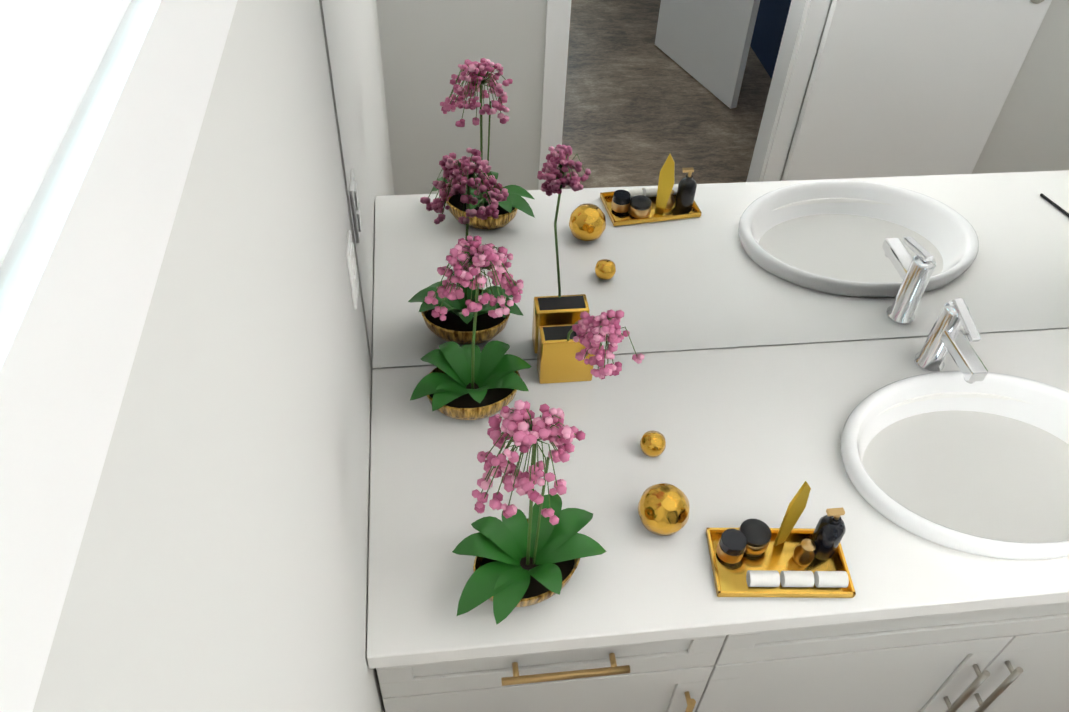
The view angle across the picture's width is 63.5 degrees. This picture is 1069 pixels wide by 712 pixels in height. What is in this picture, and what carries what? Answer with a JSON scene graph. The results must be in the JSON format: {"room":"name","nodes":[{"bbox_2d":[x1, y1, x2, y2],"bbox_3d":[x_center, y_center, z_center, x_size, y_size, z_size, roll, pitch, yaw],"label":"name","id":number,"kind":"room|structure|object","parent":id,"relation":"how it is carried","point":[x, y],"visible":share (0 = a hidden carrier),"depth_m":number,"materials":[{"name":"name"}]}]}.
{"room":"bathroom","nodes":[
{"label":"bathroom","id":0,"kind":"room"},
{"bbox_2d":[33,0,384,711],"bbox_3d":[-0.303,0.253,0.704,0.200,2.966,1.757,-3,46,-6],"label":"wall","id":1,"kind":"structure","parent":0,"point":[221,564],"depth_m":0.62,"materials":[{"name":"white paint"}]},
{"bbox_2d":[0,0,237,711],"bbox_3d":[-0.279,-0.351,0.259,0.209,0.621,1.119,-3,46,-6],"label":"window","id":2,"kind":"structure","parent":1,"relation":"in","point":[103,105],"depth_m":0.32,"materials":[{"name":"white"}]},
{"bbox_2d":[346,230,358,308],"bbox_3d":[-0.300,-0.142,1.427,0.009,0.115,0.070,-3,46,-6],"label":"electrical outlet plate","id":3,"kind":"object","parent":1,"relation":"attached to","point":[352,269],"visible":0.98,"depth_m":1.40,"materials":[{"name":"white plastic"}]},
{"bbox_2d":[319,0,1068,371],"bbox_3d":[1.749,-0.538,1.595,4.558,2.966,0.120,-3,46,-6],"label":"wall","id":4,"kind":"structure","parent":0,"point":[535,358],"depth_m":1.70,"materials":[{"name":"white paint"}]},
{"bbox_2d":[322,0,1068,367],"bbox_3d":[0.869,-0.456,1.436,2.359,1.166,0.005,-3,46,-6],"label":"wall mirror","id":5,"kind":"object","parent":4,"relation":"attached to","point":[680,174],"visible":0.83,"depth_m":1.47,"materials":[{"name":"silver mirror"}]},
{"bbox_3d":[1.822,2.267,0.945,5.038,0.050,5.177,-3,46,-6],"label":"floor","id":6,"kind":"structure","parent":0,"visible":0},
{"bbox_2d":[369,598,1068,711],"bbox_3d":[0.853,0.511,1.981,2.336,0.875,0.614,-3,46,-6],"label":"bathroom vanity","id":7,"kind":"object","parent":6,"relation":"on","point":[996,658],"depth_m":1.58,"materials":[{"name":"white paint"}]},
{"bbox_2d":[367,329,1068,665],"bbox_3d":[0.903,0.185,1.662,2.406,0.040,0.608,-3,46,-6],"label":"countertop","id":8,"kind":"structure","parent":7,"relation":"on","point":[742,438],"depth_m":1.52,"materials":[{"name":"white stone"}]},
{"bbox_2d":[410,235,531,419],"bbox_3d":[-0.112,-0.045,1.521,0.235,0.406,0.172,-3,46,-6],"label":"potted orchid","id":9,"kind":"object","parent":8,"relation":"on","point":[472,381],"visible":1,"depth_m":1.59,"materials":[{"name":"green plant"}]},
{"bbox_2d":[452,400,606,623],"bbox_3d":[0.000,0.221,1.265,0.248,0.404,0.207,-3,46,-6],"label":"potted orchid","id":10,"kind":"object","parent":8,"relation":"on","point":[521,560],"visible":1,"depth_m":1.31,"materials":[{"name":"green plant"}]},
{"bbox_2d":[537,309,644,383],"bbox_3d":[0.093,-0.004,1.538,0.110,0.337,0.288,-9,46,-11],"label":"vase","id":11,"kind":"object","parent":8,"relation":"on","point":[576,352],"visible":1,"depth_m":1.57,"materials":[{"name":"gold metal"}]},
{"bbox_2d":[638,431,689,535],"bbox_3d":[0.212,0.211,1.514,0.088,0.081,0.222,-3,46,-6],"label":"ball ornament","id":12,"kind":"object","parent":8,"relation":"on","point":[663,509],"visible":0.98,"depth_m":1.44,"materials":[{"name":"gold metal"}]},
{"bbox_2d":[706,481,855,597],"bbox_3d":[0.410,0.286,1.382,0.224,0.178,0.124,1,45,-2],"label":"toiletries","id":13,"kind":"object","parent":8,"relation":"on","point":[751,557],"visible":1,"depth_m":1.42,"materials":[{"name":"gold metal"}]},
{"bbox_2d":[799,358,1068,577],"bbox_3d":[0.851,0.231,1.644,0.580,0.160,0.421,-3,46,-6],"label":"sink","id":14,"kind":"object","parent":8,"relation":"in","point":[942,475],"depth_m":1.66,"materials":[{"name":"white ceramic"}]},
{"bbox_2d":[907,298,990,385],"bbox_3d":[0.831,-0.009,1.702,0.060,0.171,0.165,-3,46,-6],"label":"faucet","id":15,"kind":"object","parent":8,"relation":"on","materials":[{"name":"silver metal"}]}
]}

